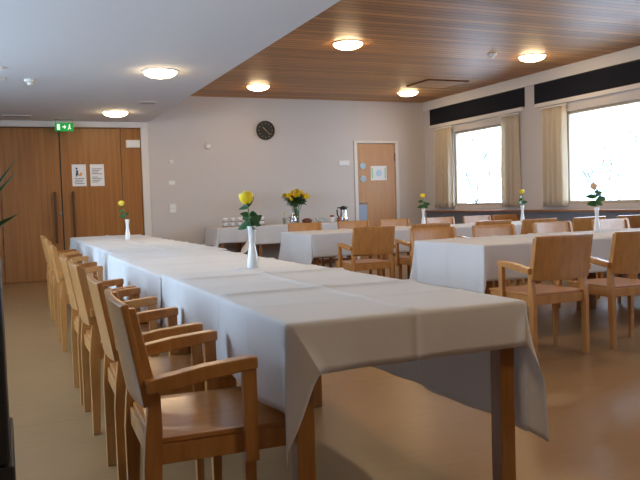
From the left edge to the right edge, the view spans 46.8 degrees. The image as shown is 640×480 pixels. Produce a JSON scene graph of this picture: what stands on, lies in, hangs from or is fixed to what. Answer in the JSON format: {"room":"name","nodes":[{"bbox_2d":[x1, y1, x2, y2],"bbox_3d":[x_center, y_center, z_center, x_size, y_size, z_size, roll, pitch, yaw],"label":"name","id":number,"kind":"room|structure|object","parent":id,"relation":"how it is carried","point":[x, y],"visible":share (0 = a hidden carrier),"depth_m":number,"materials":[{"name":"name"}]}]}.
{"room":"care facility","nodes":[
{"label":"care facility","id":0,"kind":"room"},
{"bbox_2d":[0,0,339,121],"bbox_3d":[-1.749,-1.835,3.788,4.512,0.595,16.060,-3,3,-23],"label":"ceiling","id":1,"kind":"structure","parent":0,"point":[86,59],"depth_m":6.43,"materials":[{"name":"white paint"}]},
{"bbox_2d":[24,79,35,84],"bbox_3d":[-3.066,-1.667,7.823,0.120,0.060,0.120,-3,3,-23],"label":"smoke detector","id":2,"kind":"object","parent":1,"relation":"attached to","point":[28,81],"visible":1,"depth_m":7.79,"materials":[{"name":"white plastic"}]},
{"bbox_2d":[55,119,73,130],"bbox_3d":[-3.921,-1.756,11.336,0.270,0.179,0.030,-3,3,-23],"label":"exit sign","id":3,"kind":"object","parent":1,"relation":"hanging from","point":[58,126],"visible":1,"depth_m":11.32,"materials":[{"name":"green plastic"}]},
{"bbox_2d":[102,110,127,116],"bbox_3d":[-2.942,-1.806,10.643,0.364,0.072,0.364,-3,3,-23],"label":"ceiling lamp","id":4,"kind":"object","parent":1,"relation":"attached to","point":[112,113],"visible":1,"depth_m":10.53,"materials":[{"name":"white plastic"}]},
{"bbox_2d":[139,101,156,103],"bbox_3d":[-2.272,-1.810,9.754,0.220,0.017,0.120,-3,3,-23],"label":"ceiling vent","id":5,"kind":"object","parent":1,"relation":"in","point":[140,102],"visible":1,"depth_m":9.72,"materials":[{"name":"grey metal"}]},
{"bbox_2d":[142,68,177,78],"bbox_3d":[-1.635,-1.693,7.572,0.364,0.072,0.364,-3,3,-23],"label":"ceiling lamp","id":6,"kind":"object","parent":1,"relation":"attached to","point":[158,73],"visible":1,"depth_m":7.47,"materials":[{"name":"white glass"}]},
{"bbox_2d":[0,96,425,283],"bbox_3d":[-2.236,-1.010,12.507,9.735,3.080,0.300,-3,3,-23],"label":"wall","id":7,"kind":"structure","parent":0,"point":[308,143],"depth_m":12.89,"materials":[{"name":"grey paint"}]},
{"bbox_2d":[0,126,143,283],"bbox_3d":[-4.747,-0.531,11.286,4.056,2.391,0.100,-3,3,-23],"label":"door","id":8,"kind":"structure","parent":7,"relation":"in","point":[44,198],"depth_m":11.56,"materials":[{"name":"brown wood"}]},
{"bbox_2d":[72,164,86,185],"bbox_3d":[-3.800,-1.021,11.674,0.214,0.342,0.006,-3,3,-23],"label":"notice","id":9,"kind":"object","parent":8,"relation":"attached to","point":[78,170],"visible":1,"depth_m":11.67,"materials":[{"name":"white paper"}]},
{"bbox_2d":[90,164,104,185],"bbox_3d":[-3.547,-1.033,11.782,0.216,0.345,0.005,-3,3,-23],"label":"notice","id":10,"kind":"object","parent":8,"relation":"attached to","point":[96,170],"visible":1,"depth_m":11.78,"materials":[{"name":"white paper"}]},
{"bbox_2d":[126,140,139,147],"bbox_3d":[-3.024,-1.554,11.959,0.224,0.124,0.054,-3,3,-23],"label":"emergency light","id":11,"kind":"object","parent":8,"relation":"attached to","point":[129,143],"visible":1,"depth_m":11.94,"materials":[{"name":"white plastic"}]},
{"bbox_2d":[0,120,143,127],"bbox_3d":[-4.767,-1.769,11.222,4.150,0.090,0.030,-3,3,-23],"label":"trim","id":12,"kind":"structure","parent":7,"relation":"attached to","point":[11,123],"depth_m":11.61,"materials":[{"name":"white paint"}]},
{"bbox_2d":[140,122,151,236],"bbox_3d":[-2.828,-0.673,12.091,0.120,2.485,0.025,-3,3,-23],"label":"trim","id":13,"kind":"structure","parent":7,"relation":"attached to","point":[143,131],"depth_m":12.06,"materials":[{"name":"white paint"}]},
{"bbox_2d":[169,204,175,213],"bbox_3d":[-2.441,-0.521,12.262,0.120,0.160,0.022,-3,3,-23],"label":"light switch","id":14,"kind":"object","parent":7,"relation":"attached to","point":[172,207],"visible":1,"depth_m":12.25,"materials":[{"name":"white plastic"}]},
{"bbox_2d":[204,142,211,148],"bbox_3d":[-1.881,-1.584,12.452,0.120,0.120,0.039,-3,3,-23],"label":"wall sensor","id":15,"kind":"object","parent":7,"relation":"attached to","point":[207,145],"visible":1,"depth_m":12.44,"materials":[{"name":"white plastic"}]},
{"bbox_2d":[256,121,274,139],"bbox_3d":[-0.945,-1.903,12.833,0.330,0.330,0.050,-3,3,-23],"label":"wall clock","id":16,"kind":"object","parent":7,"relation":"attached to","point":[265,130],"visible":1,"depth_m":12.83,"materials":[{"name":"black plastic"}]},
{"bbox_2d":[311,258,348,263],"bbox_3d":[-1.031,0.440,12.902,3.700,0.070,0.015,-3,3,-23],"label":"baseboard","id":17,"kind":"structure","parent":7,"relation":"attached to","point":[335,259],"depth_m":13.41,"materials":[{"name":"brown wood"}]},
{"bbox_2d":[339,160,349,165],"bbox_3d":[0.441,-1.401,13.461,0.220,0.090,0.015,-3,3,-23],"label":"wall sign","id":18,"kind":"object","parent":7,"relation":"attached to","point":[345,162],"visible":1,"depth_m":13.46,"materials":[{"name":"white plastic"}]},
{"bbox_2d":[353,141,400,259],"bbox_3d":[1.068,-0.738,13.769,0.925,2.205,0.094,-3,3,-23],"label":"door","id":19,"kind":"structure","parent":7,"relation":"in","point":[381,198],"depth_m":13.77,"materials":[{"name":"brown wood"}]},
{"bbox_2d":[359,205,366,220],"bbox_3d":[0.795,-0.506,13.672,0.170,0.290,0.004,-3,3,-23],"label":"paper sheet","id":20,"kind":"object","parent":19,"relation":"attached to","point":[362,208],"visible":0.79,"depth_m":13.67,"materials":[{"name":"blue"}]},
{"bbox_2d":[360,163,365,168],"bbox_3d":[0.789,-1.366,13.633,0.124,0.124,0.014,-3,3,-23],"label":"disc","id":21,"kind":"object","parent":19,"relation":"attached to","point":[362,165],"visible":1,"depth_m":13.63,"materials":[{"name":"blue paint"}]},
{"bbox_2d":[360,176,365,181],"bbox_3d":[0.796,-1.126,13.645,0.124,0.124,0.014,-3,3,-23],"label":"disc","id":22,"kind":"object","parent":19,"relation":"attached to","point":[362,178],"visible":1,"depth_m":13.64,"materials":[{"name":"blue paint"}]},
{"bbox_2d":[371,166,386,179],"bbox_3d":[1.095,-1.245,13.772,0.330,0.267,0.005,-3,3,-23],"label":"sign","id":23,"kind":"object","parent":19,"relation":"attached to","point":[377,172],"visible":1,"depth_m":13.77,"materials":[{"name":"white paper"}]},
{"bbox_2d":[2,259,639,479],"bbox_3d":[0.820,0.865,5.144,10.035,0.120,16.360,-3,3,-23],"label":"floor","id":24,"kind":"structure","parent":0,"point":[371,423],"depth_m":3.67,"materials":[{"name":"beige laminate"}]},
{"bbox_2d":[0,257,15,479],"bbox_3d":[-1.188,0.548,1.961,0.692,0.955,0.500,-3,3,-23],"label":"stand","id":25,"kind":"object","parent":24,"relation":"on","point":[7,449],"visible":1,"depth_m":1.86,"materials":[{"name":"black laminate"}]},
{"bbox_2d":[0,160,17,225],"bbox_3d":[-1.141,-0.106,2.131,0.508,0.332,0.380,-3,3,-23],"label":"potted plant","id":26,"kind":"object","parent":25,"relation":"on","point":[4,221],"visible":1,"depth_m":2.17,"materials":[{"name":"green plant"}]},
{"bbox_2d":[40,235,79,310],"bbox_3d":[-2.808,0.351,8.224,0.531,0.824,0.544,-3,3,-23],"label":"armchair","id":27,"kind":"object","parent":24,"relation":"on","point":[69,251],"visible":0.3,"depth_m":8.31,"materials":[{"name":"brown wood"}]},
{"bbox_2d":[42,238,88,325],"bbox_3d":[-2.423,0.387,7.268,0.531,0.824,0.544,-3,3,-24],"label":"armchair","id":28,"kind":"object","parent":24,"relation":"on","point":[79,258],"visible":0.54,"depth_m":7.04,"materials":[{"name":"brown wood"}]},
{"bbox_2d":[48,243,102,351],"bbox_3d":[-1.894,0.435,5.975,0.531,0.824,0.544,-3,3,-22],"label":"armchair","id":29,"kind":"object","parent":24,"relation":"on","point":[63,300],"visible":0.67,"depth_m":5.70,"materials":[{"name":"brown wood"}]},
{"bbox_2d":[59,254,148,404],"bbox_3d":[-1.248,0.493,4.402,0.531,0.824,0.544,-3,3,-23],"label":"armchair","id":30,"kind":"object","parent":24,"relation":"on","point":[76,322],"visible":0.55,"depth_m":4.28,"materials":[{"name":"brown wood"}]},
{"bbox_2d":[68,260,168,434],"bbox_3d":[-1.009,0.513,3.852,0.531,0.824,0.544,-3,3,-23],"label":"armchair","id":31,"kind":"object","parent":24,"relation":"on","point":[92,351],"visible":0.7,"depth_m":3.58,"materials":[{"name":"brown wood"}]},
{"bbox_2d":[87,272,235,479],"bbox_3d":[-0.642,0.545,2.989,0.531,0.824,0.544,-3,3,-21],"label":"armchair","id":32,"kind":"object","parent":24,"relation":"on","point":[114,386],"visible":0.57,"depth_m":2.79,"materials":[{"name":"brown wood"}]},
{"bbox_2d":[104,288,285,479],"bbox_3d":[-0.383,0.569,2.350,0.531,0.824,0.544,-3,3,-21],"label":"armchair","id":33,"kind":"object","parent":24,"relation":"on","point":[213,422],"visible":0.86,"depth_m":2.14,"materials":[{"name":"brown wood"}]},
{"bbox_2d":[220,243,241,251],"bbox_3d":[-1.465,0.156,12.198,0.600,0.735,0.730,-3,3,-23],"label":"dining table","id":34,"kind":"object","parent":24,"relation":"on","point":[221,244],"visible":0.17,"depth_m":12.54,"materials":[{"name":"brown wood"}]},
{"bbox_2d":[205,226,248,246],"bbox_3d":[-1.511,0.008,12.110,0.759,0.446,0.866,-3,3,-23],"label":"tablecloth","id":35,"kind":"object","parent":34,"relation":"on","point":[214,236],"visible":0.79,"depth_m":11.82,"materials":[{"name":"white fabric"}]},
{"bbox_2d":[247,244,356,259],"bbox_3d":[-0.306,0.095,12.689,1.840,0.735,0.730,-3,3,-23],"label":"dining table","id":36,"kind":"object","parent":24,"relation":"on","point":[260,254],"visible":0.08,"depth_m":12.06,"materials":[{"name":"brown wood"}]},
{"bbox_2d":[241,222,337,253],"bbox_3d":[-0.440,-0.054,12.562,2.294,0.451,0.995,-3,3,-27],"label":"tablecloth","id":37,"kind":"object","parent":36,"relation":"on","point":[270,233],"visible":0.18,"depth_m":12.05,"materials":[{"name":"white fabric"}]},
{"bbox_2d":[287,213,297,222],"bbox_3d":[-0.457,-0.363,12.409,0.160,0.194,0.132,-1,3,15],"label":"pot","id":38,"kind":"object","parent":37,"relation":"on","point":[293,219],"visible":0.85,"depth_m":12.37,"materials":[{"name":"silver metal"}]},
{"bbox_2d":[302,218,311,222],"bbox_3d":[-0.216,-0.320,12.424,0.188,0.092,0.187,-3,3,-23],"label":"bread basket","id":39,"kind":"object","parent":37,"relation":"on","point":[306,220],"visible":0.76,"depth_m":12.36,"materials":[{"name":"brown wicker"}]},
{"bbox_2d":[336,206,347,220],"bbox_3d":[0.395,-0.457,12.907,0.199,0.278,0.166,-1,3,11],"label":"coffee pot","id":40,"kind":"object","parent":37,"relation":"on","point":[343,209],"visible":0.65,"depth_m":12.85,"materials":[{"name":"silver metal"}]},
{"bbox_3d":[-0.401,-0.405,12.647,0.170,0.250,0.170,-3,3,-23],"label":"glass vase","id":41,"kind":"object","parent":37,"relation":"on","visible":0},
{"bbox_2d":[282,188,309,222],"bbox_3d":[-0.399,-0.588,12.626,0.434,0.586,0.467,0,3,25],"label":"flower bouquet","id":42,"kind":"object","parent":41,"relation":"in","point":[295,200],"visible":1,"depth_m":12.59,"materials":[{"name":"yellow plant"}]},
{"bbox_2d":[288,222,335,267],"bbox_3d":[-0.102,0.187,9.833,0.544,0.824,0.531,-3,3,-23],"label":"armchair","id":43,"kind":"object","parent":24,"relation":"on","point":[292,227],"visible":0.23,"depth_m":10.02,"materials":[{"name":"brown wood"}]},
{"bbox_2d":[179,347,515,479],"bbox_3d":[-0.041,0.568,3.054,0.790,0.735,1.710,-3,3,-23],"label":"dining table","id":44,"kind":"object","parent":24,"relation":"on","point":[303,451],"visible":0.17,"depth_m":2.41,"materials":[{"name":"brown wood"}]},
{"bbox_2d":[160,264,548,469],"bbox_3d":[-0.039,0.407,3.074,0.919,0.492,1.855,-3,3,-23],"label":"tablecloth","id":45,"kind":"object","parent":44,"relation":"on","point":[301,323],"visible":0.91,"depth_m":2.39,"materials":[{"name":"white fabric"}]},
{"bbox_2d":[337,220,384,274],"bbox_3d":[0.569,0.152,10.117,0.544,0.824,0.531,-3,3,-23],"label":"armchair","id":46,"kind":"object","parent":24,"relation":"on","point":[362,223],"visible":0.19,"depth_m":10.30,"materials":[{"name":"brown wood"}]},
{"bbox_2d":[313,252,409,278],"bbox_3d":[0.576,0.243,9.169,1.815,0.735,0.925,-3,3,-23],"label":"dining table","id":47,"kind":"object","parent":24,"relation":"on","point":[315,260],"visible":0.1,"depth_m":9.84,"materials":[{"name":"brown wood"}]},
{"bbox_2d":[278,221,521,264],"bbox_3d":[1.392,0.061,9.509,3.791,0.494,1.067,-3,3,-23],"label":"tablecloth","id":48,"kind":"object","parent":47,"relation":"on","point":[301,247],"visible":0.43,"depth_m":8.72,"materials":[{"name":"white fabric"}]},
{"bbox_2d":[421,209,425,223],"bbox_3d":[1.332,-0.288,9.528,0.061,0.230,0.061,-3,3,-23],"label":"bud vase","id":49,"kind":"object","parent":48,"relation":"on","point":[423,221],"visible":0.81,"depth_m":9.51,"materials":[{"name":"white ceramic"}]},
{"bbox_2d":[417,193,429,207],"bbox_3d":[1.336,-0.452,9.529,0.145,0.302,0.113,0,3,33],"label":"rose","id":50,"kind":"object","parent":49,"relation":"in","point":[425,204],"visible":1,"depth_m":9.52,"materials":[{"name":"green plant"}]},
{"bbox_2d":[520,205,524,222],"bbox_3d":[2.680,-0.343,9.796,0.061,0.230,0.061,-3,3,-23],"label":"bud vase","id":51,"kind":"object","parent":48,"relation":"on","point":[522,217],"visible":0.85,"depth_m":9.78,"materials":[{"name":"white ceramic"}]},
{"bbox_2d":[519,189,526,204],"bbox_3d":[2.675,-0.515,9.803,0.144,0.318,0.114,-3,3,-18],"label":"rose","id":52,"kind":"object","parent":51,"relation":"in","point":[521,191],"visible":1,"depth_m":9.79,"materials":[{"name":"green plant"}]},
{"bbox_2d":[335,225,395,277],"bbox_3d":[0.490,0.259,8.009,0.544,0.824,0.531,-3,3,-23],"label":"armchair","id":53,"kind":"object","parent":24,"relation":"on","point":[372,240],"visible":0.91,"depth_m":7.81,"materials":[{"name":"brown wood"}]},
{"bbox_2d":[379,218,409,277],"bbox_3d":[1.168,0.119,10.393,0.544,0.824,0.531,-3,3,-23],"label":"armchair","id":54,"kind":"object","parent":24,"relation":"on","point":[385,222],"visible":0.15,"depth_m":10.57,"materials":[{"name":"brown wood"}]},
{"bbox_2d":[393,222,450,279],"bbox_3d":[1.151,0.218,8.420,0.544,0.824,0.531,-3,3,-23],"label":"armchair","id":55,"kind":"object","parent":24,"relation":"on","point":[398,260],"visible":0.33,"depth_m":8.25,"materials":[{"name":"brown wood"}]},
{"bbox_2d":[409,227,456,256],"bbox_3d":[1.158,0.303,6.720,0.544,0.824,0.531,-3,3,-23],"label":"armchair","id":56,"kind":"object","parent":24,"relation":"on","point":[434,232],"visible":0.2,"depth_m":6.91,"materials":[{"name":"brown wood"}]},
{"bbox_2d":[425,217,454,223],"bbox_3d":[1.855,0.086,10.641,0.544,0.824,0.531,-3,3,-23],"label":"armchair","id":57,"kind":"object","parent":24,"relation":"on","point":[451,220],"visible":0.09,"depth_m":10.85,"materials":[{"name":"brown wood"}]},
{"bbox_2d":[462,215,490,223],"bbox_3d":[2.441,0.057,10.846,0.544,0.824,0.531,-3,3,-23],"label":"armchair","id":58,"kind":"object","parent":24,"relation":"on","point":[466,219],"visible":0.15,"depth_m":11.04,"materials":[{"name":"brown wood"}]},
{"bbox_2d":[457,220,511,286],"bbox_3d":[1.925,0.177,8.770,0.544,0.824,0.531,-3,3,-23],"label":"armchair","id":59,"kind":"object","parent":24,"relation":"on","point":[492,222],"visible":0.09,"depth_m":8.53,"materials":[{"name":"brown wood"}]},
{"bbox_2d":[472,224,537,311],"bbox_3d":[1.782,0.271,6.963,0.544,0.824,0.531,-3,3,-23],"label":"armchair","id":60,"kind":"object","parent":24,"relation":"on","point":[498,229],"visible":0.16,"depth_m":7.16,"materials":[{"name":"brown wood"}]},
{"bbox_2d":[491,214,518,220],"bbox_3d":[2.945,0.025,11.168,0.544,0.824,0.531,-3,3,-23],"label":"armchair","id":61,"kind":"object","parent":24,"relation":"on","point":[514,217],"visible":0.07,"depth_m":11.38,"materials":[{"name":"brown wood"}]},
{"bbox_2d":[484,278,580,310],"bbox_3d":[1.856,0.348,6.265,1.775,0.735,0.955,-3,3,-23],"label":"dining table","id":62,"kind":"object","parent":24,"relation":"on","point":[489,284],"visible":0.1,"depth_m":5.54,"materials":[{"name":"brown wood"}]},
{"bbox_2d":[409,228,639,292],"bbox_3d":[2.659,0.153,6.599,3.714,0.473,1.097,-3,3,-23],"label":"tablecloth","id":63,"kind":"object","parent":62,"relation":"on","point":[468,263],"visible":0.71,"depth_m":5.82,"materials":[{"name":"white fabric"}]},
{"bbox_2d":[593,207,599,231],"bbox_3d":[2.538,-0.188,6.783,0.061,0.230,0.061,-3,3,-23],"label":"bud vase","id":64,"kind":"object","parent":63,"relation":"on","point":[596,228],"visible":1,"depth_m":6.76,"materials":[{"name":"white ceramic"}]},
{"bbox_2d":[585,183,605,206],"bbox_3d":[2.527,-0.363,6.789,0.156,0.323,0.135,0,4,37],"label":"rose","id":65,"kind":"object","parent":64,"relation":"in","point":[593,186],"visible":1,"depth_m":6.77,"materials":[{"name":"green plant"}]},
{"bbox_2d":[590,183,596,188],"bbox_3d":[2.505,-0.492,6.774,0.066,0.063,0.066,-2,3,-3],"label":"flower","id":66,"kind":"object","parent":65,"relation":"on","point":[593,186],"depth_m":6.75,"materials":[{"name":"orange plant"}]},
{"bbox_2d":[521,218,556,284],"bbox_3d":[2.497,0.152,8.904,0.544,0.824,0.531,-3,3,-23],"label":"armchair","id":67,"kind":"object","parent":24,"relation":"on","point":[526,227],"visible":0.14,"depth_m":8.61,"materials":[{"name":"brown wood"}]},
{"bbox_2d":[489,233,592,358],"bbox_3d":[1.533,0.370,5.141,0.544,0.824,0.531,-3,3,-24],"label":"armchair","id":68,"kind":"object","parent":24,"relation":"on","point":[558,258],"visible":0.97,"depth_m":4.95,"materials":[{"name":"brown wood"}]},
{"bbox_2d":[532,221,575,307],"bbox_3d":[2.458,0.233,7.314,0.544,0.824,0.531,-3,3,-23],"label":"armchair","id":69,"kind":"object","parent":24,"relation":"on","point":[555,226],"visible":0.16,"depth_m":7.51,"materials":[{"name":"brown wood"}]},
{"bbox_2d":[555,216,605,284],"bbox_3d":[3.112,0.129,8.991,0.544,0.824,0.531,-3,3,-23],"label":"armchair","id":70,"kind":"object","parent":24,"relation":"on","point":[578,223],"visible":0.18,"depth_m":8.71,"materials":[{"name":"brown wood"}]},
{"bbox_2d":[587,272,595,308],"bbox_3d":[3.495,0.263,6.960,1.770,0.735,0.955,-3,3,-23],"label":"dining table","id":71,"kind":"object","parent":24,"relation":"on","point":[592,298],"visible":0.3,"depth_m":7.01,"materials":[{"name":"brown wood"}]},
{"bbox_2d":[567,231,639,349],"bbox_3d":[2.179,0.336,5.415,0.544,0.824,0.531,-3,3,-21],"label":"armchair","id":72,"kind":"object","parent":24,"relation":"on","point":[624,258],"visible":0.86,"depth_m":5.17,"materials":[{"name":"brown wood"}]},
{"bbox_2d":[591,218,630,301],"bbox_3d":[3.166,0.196,7.614,0.544,0.824,0.531,-3,3,-23],"label":"armchair","id":73,"kind":"object","parent":24,"relation":"on","point":[617,223],"visible":0.16,"depth_m":7.82,"materials":[{"name":"brown wood"}]},
{"bbox_2d":[615,215,639,277],"bbox_3d":[3.716,0.099,9.203,0.544,0.824,0.531,-3,3,-23],"label":"armchair","id":74,"kind":"object","parent":24,"relation":"on","point":[634,220],"visible":0.08,"depth_m":8.95,"materials":[{"name":"brown wood"}]},
{"bbox_3d":[-0.779,0.504,4.793,0.795,0.735,2.010,-3,3,-23],"label":"dining table","id":75,"kind":"object","parent":24,"relation":"on","visible":0},
{"bbox_2d":[108,248,305,325],"bbox_3d":[-0.811,0.267,4.839,0.894,0.312,2.116,-3,3,-23],"label":"tablecloth","id":76,"kind":"object","parent":75,"relation":"on","point":[143,270],"visible":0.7,"depth_m":4.59,"materials":[{"name":"white fabric"}]},
{"bbox_2d":[247,226,258,267],"bbox_3d":[-0.362,0.040,3.958,0.061,0.230,0.061,-3,3,-23],"label":"bud vase","id":77,"kind":"object","parent":76,"relation":"on","point":[252,260],"visible":0.91,"depth_m":3.94,"materials":[{"name":"white ceramic"}]},
{"bbox_2d":[238,191,261,229],"bbox_3d":[-0.376,-0.118,3.961,0.121,0.290,0.101,0,4,35],"label":"rose","id":78,"kind":"object","parent":77,"relation":"in","point":[250,219],"visible":1,"depth_m":3.95,"materials":[{"name":"green plant"}]},
{"bbox_2d":[239,191,252,204],"bbox_3d":[-0.394,-0.226,3.952,0.077,0.073,0.077,-2,3,-3],"label":"flower","id":79,"kind":"object","parent":78,"relation":"on","point":[246,198],"depth_m":3.93,"materials":[{"name":"yellow plant"}]},
{"bbox_3d":[-1.607,0.424,6.922,0.840,0.735,2.280,-3,3,-23],"label":"dining table","id":80,"kind":"object","parent":24,"relation":"on","visible":0},
{"bbox_2d":[70,234,226,280],"bbox_3d":[-1.994,0.257,7.837,1.065,0.515,4.335,-3,3,-23],"label":"tablecloth","id":81,"kind":"object","parent":80,"relation":"on","point":[98,248],"visible":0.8,"depth_m":7.09,"materials":[{"name":"white fabric"}]},
{"bbox_2d":[125,219,130,239],"bbox_3d":[-2.149,-0.115,8.259,0.061,0.230,0.061,-3,3,-23],"label":"bud vase","id":82,"kind":"object","parent":81,"relation":"on","point":[127,233],"visible":0.98,"depth_m":8.24,"materials":[{"name":"white ceramic"}]},
{"bbox_2d":[118,201,128,217],"bbox_3d":[-2.193,-0.285,8.264,0.112,0.316,0.069,-3,3,-25],"label":"rose","id":83,"kind":"object","parent":82,"relation":"in","point":[120,203],"visible":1,"depth_m":8.24,"materials":[{"name":"green plant"}]},
{"bbox_2d":[190,0,639,102],"bbox_3d":[2.725,-2.292,5.687,5.243,0.150,16.080,-3,3,-23],"label":"ceiling","id":84,"kind":"structure","parent":0,"point":[406,42],"depth_m":8.96,"materials":[{"name":"brown wood"}]},
{"bbox_2d":[246,84,269,90],"bbox_3d":[-0.959,-2.355,11.490,0.364,0.072,0.364,-3,3,-23],"label":"ceiling lamp","id":85,"kind":"object","parent":84,"relation":"attached to","point":[255,87],"visible":1,"depth_m":11.38,"materials":[{"name":"white plastic"}]},
{"bbox_2d":[332,40,362,49],"bbox_3d":[0.325,-2.251,8.593,0.364,0.072,0.364,-3,3,-23],"label":"ceiling lamp","id":86,"kind":"object","parent":84,"relation":"attached to","point":[342,44],"visible":1,"depth_m":8.49,"materials":[{"name":"white plastic"}]},
{"bbox_2d":[397,90,418,96],"bbox_3d":[1.502,-2.488,12.620,0.364,0.072,0.364,-3,3,-23],"label":"ceiling lamp","id":87,"kind":"object","parent":84,"relation":"attached to","point":[407,93],"visible":1,"depth_m":12.51,"materials":[{"name":"white plastic"}]},
{"bbox_2d":[406,79,468,88],"bbox_3d":[1.865,-2.481,11.763,0.750,0.024,0.670,-3,3,-23],"label":"ceiling hatch","id":88,"kind":"object","parent":84,"relation":"attached to","point":[428,83],"visible":1,"depth_m":11.71,"materials":[{"name":"brown wood"}]},
{"bbox_2d":[487,52,496,57],"bbox_3d":[2.204,-2.359,9.465,0.120,0.060,0.120,-3,3,-23],"label":"smoke detector","id":89,"kind":"object","parent":84,"relation":"attached to","point":[492,54],"visible":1,"depth_m":9.43,"materials":[{"name":"white plastic"}]},
{"bbox_2d":[518,53,545,61],"bbox_3d":[2.791,-2.385,9.736,0.364,0.072,0.364,-3,3,-23],"label":"ceiling lamp","id":90,"kind":"object","parent":84,"relation":"attached to","point":[533,57],"visible":1,"depth_m":9.63,"materials":[{"name":"white glass"}]},
{"bbox_2d":[424,85,639,277],"bbox_3d":[5.224,-0.966,6.963,0.260,3.080,15.780,-3,3,-23],"label":"wall","id":91,"kind":"structure","parent":0,"point":[530,119],"depth_m":11.34,"materials":[{"name":"grey paint"}]},
{"bbox_2d":[433,126,453,207],"bbox_3d":[2.242,-1.316,13.467,0.102,1.457,0.600,-3,3,-23],"label":"curtain","id":92,"kind":"object","parent":91,"relation":"hanging from","point":[443,165],"visible":1,"depth_m":13.44,"materials":[{"name":"beige fabric"}]},
{"bbox_2d":[429,107,523,128],"bbox_3d":[2.595,-2.063,12.638,0.045,0.060,2.690,-3,3,-23],"label":"trim","id":93,"kind":"structure","parent":91,"relation":"attached to","point":[519,109],"depth_m":12.42,"materials":[{"name":"white paint"}]},
{"bbox_2d":[429,87,524,125],"bbox_3d":[2.601,-2.244,12.629,0.024,0.300,2.740,-3,3,-23],"label":"window panel","id":94,"kind":"object","parent":91,"relation":"attached to","point":[507,100],"visible":1,"depth_m":12.42,"materials":[{"name":"black fabric"}]},
{"bbox_2d":[454,124,501,205],"bbox_3d":[2.751,-1.252,12.582,0.060,1.315,1.530,-3,3,-23],"label":"window","id":95,"kind":"structure","parent":91,"relation":"in","point":[458,203],"depth_m":13.22,"materials":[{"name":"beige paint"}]},
{"bbox_2d":[499,113,521,206],"bbox_3d":[2.996,-1.251,11.691,0.103,1.457,0.480,-3,3,-23],"label":"curtain","id":96,"kind":"object","parent":91,"relation":"hanging from","point":[510,148],"visible":0.98,"depth_m":11.64,"materials":[{"name":"beige fabric"}]},
{"bbox_2d":[423,46,639,111],"bbox_3d":[5.052,-2.264,6.837,0.030,0.165,15.770,-3,3,-23],"label":"trim","id":97,"kind":"structure","parent":91,"relation":"attached to","point":[630,54],"depth_m":10.94,"materials":[{"name":"white paint"}]},
{"bbox_2d":[425,209,639,211],"bbox_3d":[4.391,-0.341,8.415,0.200,0.030,12.060,-3,3,-23],"label":"trim","id":98,"kind":"structure","parent":91,"relation":"attached to","point":[544,210],"depth_m":10.73,"materials":[{"name":"wood"}]},
{"bbox_2d":[426,212,639,274],"bbox_3d":[4.436,0.069,8.449,0.130,0.795,12.060,-3,3,-23],"label":"trim","id":99,"kind":"structure","parent":91,"relation":"attached to","point":[561,216],"depth_m":11.00,"materials":[{"name":"grey"}]},
{"bbox_2d":[539,103,567,206],"bbox_3d":[3.392,-1.217,10.758,0.104,1.457,0.571,-3,3,-23],"label":"curtain","id":100,"kind":"object","parent":91,"relation":"hanging from","point":[554,118],"visible":1,"depth_m":10.72,"materials":[{"name":"beige fabric"}]},
{"bbox_2d":[534,59,639,104],"bbox_3d":[3.791,-2.141,9.833,0.024,0.300,2.860,-3,3,-23],"label":"window panel","id":101,"kind":"object","parent":91,"relation":"attached to","point":[627,73],"visible":1,"depth_m":10.09,"materials":[{"name":"black fabric"}]},
{"bbox_2d":[535,83,639,107],"bbox_3d":[3.795,-1.960,9.820,0.045,0.060,2.820,-3,3,-23],"label":"trim","id":102,"kind":"structure","parent":91,"relation":"attached to","point":[637,85],"depth_m":10.06,"materials":[{"name":"white paint"}]},
{"bbox_2d":[567,99,639,203],"bbox_3d":[3.945,-1.149,9.778,0.060,1.315,1.870,-3,3,-23],"label":"window","id":103,"kind":"structure","parent":91,"relation":"in","point":[569,114],"depth_m":10.57,"materials":[{"name":"beige paint"}]},
{"label":"outside","id":104,"kind":"structure","parent":0,"visible":0},
{"bbox_2d":[620,195,639,199],"bbox_3d":[31.443,-1.799,24.197,60.000,4.793,80.000,-3,3,-23],"label":"snow","id":105,"kind":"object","parent":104,"point":[638,196],"visible":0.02,"depth_m":65.28,"materials":[{"name":"white snow"}]},
{"bbox_2d":[465,127,501,202],"bbox_3d":[6.233,-3.411,29.245,5.483,8.089,4.897,-1,3,17],"label":"tree","id":106,"kind":"object","parent":105,"relation":"on","point":[476,199],"visible":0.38,"depth_m":28.85,"materials":[{"name":"grey plant"}]},
{"bbox_2d":[472,145,581,198],"bbox_3d":[7.766,-2.019,26.713,3.818,5.470,5.070,0,4,38],"label":"tree","id":107,"kind":"object","parent":105,"relation":"on","point":[498,164],"visible":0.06,"depth_m":26.71,"materials":[{"name":"grey plant"}]},
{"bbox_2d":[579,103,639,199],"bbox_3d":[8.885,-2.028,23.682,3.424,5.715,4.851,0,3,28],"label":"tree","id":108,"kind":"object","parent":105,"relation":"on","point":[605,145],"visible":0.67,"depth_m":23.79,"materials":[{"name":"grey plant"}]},
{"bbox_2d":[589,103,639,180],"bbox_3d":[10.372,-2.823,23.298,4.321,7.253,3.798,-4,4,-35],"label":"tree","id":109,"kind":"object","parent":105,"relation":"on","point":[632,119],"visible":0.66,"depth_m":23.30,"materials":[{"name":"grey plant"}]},
{"bbox_2d":[621,103,639,125],"bbox_3d":[12.209,-4.137,22.648,7.540,9.832,7.053,-4,4,-39],"label":"tree","id":110,"kind":"object","parent":105,"relation":"on","point":[639,103],"visible":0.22,"depth_m":23.18,"materials":[{"name":"grey plant"}]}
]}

